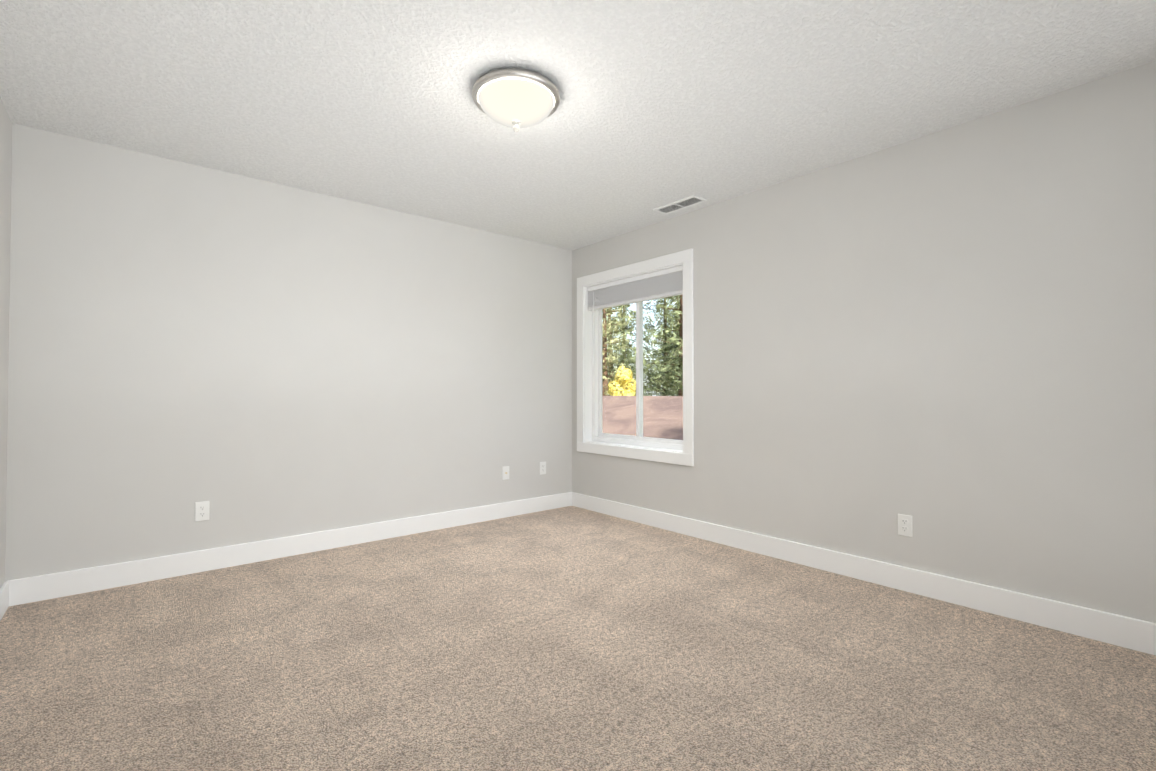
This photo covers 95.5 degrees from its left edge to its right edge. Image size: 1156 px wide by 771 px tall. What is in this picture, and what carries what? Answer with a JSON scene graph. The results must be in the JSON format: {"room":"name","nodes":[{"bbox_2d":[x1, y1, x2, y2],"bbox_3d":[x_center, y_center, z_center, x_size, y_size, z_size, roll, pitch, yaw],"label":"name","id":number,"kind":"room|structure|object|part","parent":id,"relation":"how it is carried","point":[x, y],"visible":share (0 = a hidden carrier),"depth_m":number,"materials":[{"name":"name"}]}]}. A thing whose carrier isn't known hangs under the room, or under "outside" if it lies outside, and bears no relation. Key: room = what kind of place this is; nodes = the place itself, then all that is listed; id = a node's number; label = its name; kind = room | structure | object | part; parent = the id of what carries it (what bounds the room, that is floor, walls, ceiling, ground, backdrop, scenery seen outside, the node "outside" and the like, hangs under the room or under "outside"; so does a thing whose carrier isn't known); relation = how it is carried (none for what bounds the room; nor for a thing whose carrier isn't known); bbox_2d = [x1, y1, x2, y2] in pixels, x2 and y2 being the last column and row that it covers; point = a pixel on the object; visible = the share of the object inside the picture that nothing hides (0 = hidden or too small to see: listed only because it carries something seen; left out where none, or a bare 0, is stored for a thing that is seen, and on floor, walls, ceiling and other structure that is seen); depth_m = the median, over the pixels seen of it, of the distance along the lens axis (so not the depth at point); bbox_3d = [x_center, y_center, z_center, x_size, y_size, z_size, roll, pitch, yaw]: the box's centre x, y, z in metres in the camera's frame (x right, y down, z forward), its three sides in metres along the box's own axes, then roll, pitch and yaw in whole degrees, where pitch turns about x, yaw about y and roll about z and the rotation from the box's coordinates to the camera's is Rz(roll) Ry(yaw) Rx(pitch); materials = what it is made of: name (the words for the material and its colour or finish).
{"room":"empty bedroom","nodes":[
{"label":"empty bedroom","id":0,"kind":"room"},
{"bbox_2d":[0,97,11,587],"bbox_3d":[-1.564,-0.137,0.976,0.160,2.440,4.250,1,-1,-40],"label":"wall","id":1,"kind":"structure","parent":0,"point":[5,171],"depth_m":2.56,"materials":[{"name":"paint"}]},
{"bbox_2d":[0,580,9,620],"bbox_3d":[-1.497,1.020,1.016,0.016,0.128,4.250,1,-1,-40],"label":"baseboard","id":2,"kind":"structure","parent":1,"relation":"attached to","point":[4,597],"depth_m":2.54,"materials":[{"name":"white paint"}]},
{"bbox_2d":[5,123,571,580],"bbox_3d":[-1.517,-0.094,3.902,4.010,2.440,0.160,1,-1,-40],"label":"wall","id":3,"kind":"structure","parent":0,"point":[249,359],"depth_m":3.32,"materials":[{"name":"paint"}]},
{"bbox_2d":[195,501,208,521],"bbox_3d":[-2.257,0.755,3.154,0.070,0.114,0.009,1,-1,-40],"label":"electrical outlet","id":4,"kind":"object","parent":3,"relation":"attached to","point":[201,511],"visible":1,"depth_m":3.15,"materials":[{"name":"white plastic"}]},
{"bbox_2d":[9,492,571,605],"bbox_3d":[-1.454,1.061,3.823,3.674,0.128,0.016,1,-1,-40],"label":"baseboard","id":5,"kind":"structure","parent":3,"relation":"attached to","point":[50,586],"depth_m":3.29,"materials":[{"name":"white paint"}]},
{"bbox_2d":[502,466,508,479],"bbox_3d":[-0.620,0.755,4.532,0.070,0.114,0.017,1,-1,-40],"label":"outlet","id":6,"kind":"object","parent":3,"relation":"attached to","point":[505,472],"visible":1,"depth_m":4.53,"materials":[{"name":"white plastic"}]},
{"bbox_2d":[540,462,545,474],"bbox_3d":[-0.319,0.754,4.792,0.070,0.114,0.009,1,-1,-40],"label":"electrical outlet","id":7,"kind":"object","parent":3,"relation":"attached to","point":[542,467],"visible":1,"depth_m":4.79,"materials":[{"name":"white plastic"}]},
{"bbox_2d":[0,506,1155,770],"bbox_3d":[-0.094,1.161,2.200,4.010,0.120,4.570,1,-1,-40],"label":"floor","id":8,"kind":"structure","parent":0,"point":[570,638],"depth_m":2.03,"materials":[{"name":"carpet"}]},
{"bbox_2d":[0,0,1155,250],"bbox_3d":[-0.094,-1.399,2.237,4.010,0.120,4.570,1,-1,-40],"label":"ceiling","id":9,"kind":"structure","parent":0,"point":[662,102],"depth_m":2.33,"materials":[{"name":"white paint"}]},
{"bbox_2d":[472,68,559,131],"bbox_3d":[-0.280,-1.244,2.385,0.398,0.186,0.398,1,-1,-40],"label":"ceiling light","id":10,"kind":"object","parent":9,"relation":"attached to","point":[516,99],"visible":1,"depth_m":2.28,"materials":[{"name":"white glass"}]},
{"bbox_2d":[653,195,706,214],"bbox_3d":[0.738,-1.310,3.816,0.150,0.010,0.380,1,-1,-40],"label":"ceiling vent","id":11,"kind":"object","parent":9,"relation":"in","point":[681,204],"visible":1,"depth_m":3.80,"materials":[{"name":"white metal"}]},
{"bbox_2d":[602,396,682,439],"bbox_3d":[4.854,1.471,14.072,10.000,2.350,19.500,1,-1,-40],"label":"ground","id":12,"kind":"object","parent":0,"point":[626,412],"depth_m":15.50,"materials":[{"name":"brown soil"}]},
{"bbox_2d":[572,61,1155,622],"bbox_3d":[1.376,-0.101,3.461,0.160,2.440,4.250,1,-1,-40],"label":"wall","id":13,"kind":"structure","parent":0,"point":[944,339],"depth_m":2.71,"materials":[{"name":"paint"}]},
{"bbox_2d":[584,263,682,452],"bbox_3d":[0.475,-0.205,4.485,0.107,1.470,1.179,1,-1,-40],"label":"liner","id":14,"kind":"object","parent":13,"relation":"in","point":[587,376],"visible":0.31,"depth_m":4.90,"materials":[{"name":"white paint"}]},
{"bbox_2d":[588,265,682,291],"bbox_3d":[0.476,-0.905,4.496,0.050,0.039,1.141,1,-1,-40],"label":"blind headrail","id":15,"kind":"object","parent":14,"relation":"attached to","point":[642,277],"visible":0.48,"depth_m":4.43,"materials":[{"name":"white plastic"}]},
{"bbox_2d":[593,291,593,365],"bbox_3d":[0.141,-0.526,4.846,0.006,0.700,0.006,1,-1,-40],"label":"blind wand","id":16,"kind":"object","parent":15,"relation":"hanging from","point":[593,328],"visible":0.86,"depth_m":4.84,"materials":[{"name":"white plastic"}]},
{"bbox_2d":[588,271,682,310],"bbox_3d":[0.476,-0.795,4.495,0.046,0.172,1.137,1,-1,-40],"label":"blind stack","id":17,"kind":"object","parent":15,"relation":"hanging from","point":[664,286],"visible":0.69,"depth_m":4.43,"materials":[{"name":"white fabric"}]},
{"bbox_2d":[577,248,693,465],"bbox_3d":[0.428,-0.206,4.445,0.019,1.634,1.343,1,-1,-40],"label":"window casing","id":18,"kind":"structure","parent":13,"relation":"in","point":[686,456],"depth_m":4.17,"materials":[{"name":"white paint"}]},
{"bbox_2d":[592,299,682,449],"bbox_3d":[0.533,-0.205,4.534,0.085,1.440,1.149,1,-1,-40],"label":"window","id":19,"kind":"structure","parent":13,"relation":"in","point":[595,437],"depth_m":4.61,"materials":[{"name":"white plastic"}]},
{"bbox_3d":[0.376,-0.202,4.739,0.004,1.294,0.488,1,-1,-40],"label":"fixed window glass","id":20,"kind":"part","parent":19,"relation":"part of","materials":[{"name":"clear glass"}]},
{"bbox_3d":[0.376,-0.202,4.739,0.024,1.356,0.550,1,-1,-40],"label":"fixed window sash","id":21,"kind":"part","parent":19,"relation":"part of","materials":[{"name":"white plastic"}]},
{"bbox_3d":[0.688,-0.208,4.327,0.024,1.356,0.550,1,-1,-40],"label":"sliding window sash","id":22,"kind":"part","parent":19,"relation":"part of","materials":[{"name":"white plastic"}]},
{"bbox_3d":[0.688,-0.208,4.327,0.004,1.294,0.488,1,-1,-40],"label":"sliding window glass","id":23,"kind":"part","parent":19,"relation":"part of","materials":[{"name":"clear glass"}]},
{"bbox_2d":[572,492,1155,655],"bbox_3d":[1.314,1.054,3.381,0.016,0.128,4.234,1,-1,-40],"label":"baseboard","id":24,"kind":"structure","parent":13,"relation":"attached to","point":[1119,630],"depth_m":2.78,"materials":[{"name":"white paint"}]},
{"bbox_2d":[898,514,911,536],"bbox_3d":[1.773,0.759,2.848,0.009,0.114,0.070,1,-1,-40],"label":"electrical outlet","id":25,"kind":"object","parent":13,"relation":"attached to","point":[904,525],"visible":1,"depth_m":2.85,"materials":[{"name":"white plastic"}]},
{"label":"outside","id":26,"kind":"structure","parent":0,"visible":0},
{"bbox_3d":[9.648,4.702,36.083,85.000,0.200,85.000,1,-1,-40],"label":"ground","id":27,"kind":"structure","parent":26,"visible":0},
{"bbox_2d":[602,305,635,395],"bbox_3d":[1.630,-2.236,36.201,5.586,13.677,4.772,1,-1,-40],"label":"tree","id":28,"kind":"object","parent":27,"relation":"on","point":[605,356],"depth_m":35.83,"materials":[{"name":"green plant"}]},
{"bbox_2d":[607,366,635,395],"bbox_3d":[2.423,1.732,27.004,1.890,5.472,2.041,1,-1,-40],"label":"tree","id":29,"kind":"object","parent":27,"relation":"on","point":[626,379],"depth_m":26.82,"materials":[{"name":"yellow plant"}]},
{"bbox_2d":[602,304,644,395],"bbox_3d":[2.051,-3.064,41.953,6.719,15.502,6.491,1,-1,-40],"label":"tree","id":30,"kind":"object","parent":27,"relation":"on","point":[627,352],"depth_m":41.76,"materials":[{"name":"green plant"}]},
{"bbox_2d":[612,303,660,395],"bbox_3d":[4.337,-4.458,52.068,8.623,18.589,7.996,1,-1,-40],"label":"tree","id":31,"kind":"object","parent":27,"relation":"on","point":[634,315],"depth_m":52.02,"materials":[{"name":"green plant"}]},
{"bbox_2d":[625,294,682,395],"bbox_3d":[6.797,-2.773,34.146,7.162,14.690,6.469,1,-1,-40],"label":"tree","id":32,"kind":"object","parent":27,"relation":"on","point":[670,346],"depth_m":33.41,"materials":[{"name":"green plant"}]},
{"bbox_2d":[630,295,679,395],"bbox_3d":[7.673,-3.983,46.233,8.520,17.468,7.354,1,-1,-40],"label":"tree","id":33,"kind":"object","parent":27,"relation":"on","point":[658,327],"depth_m":45.27,"materials":[{"name":"green plant"}]},
{"bbox_2d":[646,298,678,394],"bbox_3d":[9.781,-5.018,53.002,8.418,19.736,8.338,1,-1,-40],"label":"tree","id":34,"kind":"object","parent":27,"relation":"on","point":[667,333],"depth_m":53.31,"materials":[{"name":"green plant"}]},
{"bbox_2d":[649,298,679,395],"bbox_3d":[9.704,-3.982,39.747,8.044,17.273,6.959,1,-1,-40],"label":"tree","id":35,"kind":"object","parent":27,"relation":"on","point":[670,371],"depth_m":39.68,"materials":[{"name":"green plant"}]},
{"bbox_2d":[665,366,682,395],"bbox_3d":[8.127,-2.557,29.519,6.258,14.122,5.774,1,-1,-40],"label":"tree","id":36,"kind":"object","parent":27,"relation":"on","point":[680,373],"depth_m":28.79,"materials":[{"name":"green plant"}]},
{"bbox_2d":[673,343,682,392],"bbox_3d":[1.659,1.635,8.107,0.332,5.107,0.460,1,-1,-40],"label":"tree","id":37,"kind":"object","parent":27,"relation":"on","point":[678,380],"depth_m":8.24,"materials":[{"name":"green plant"}]}
]}

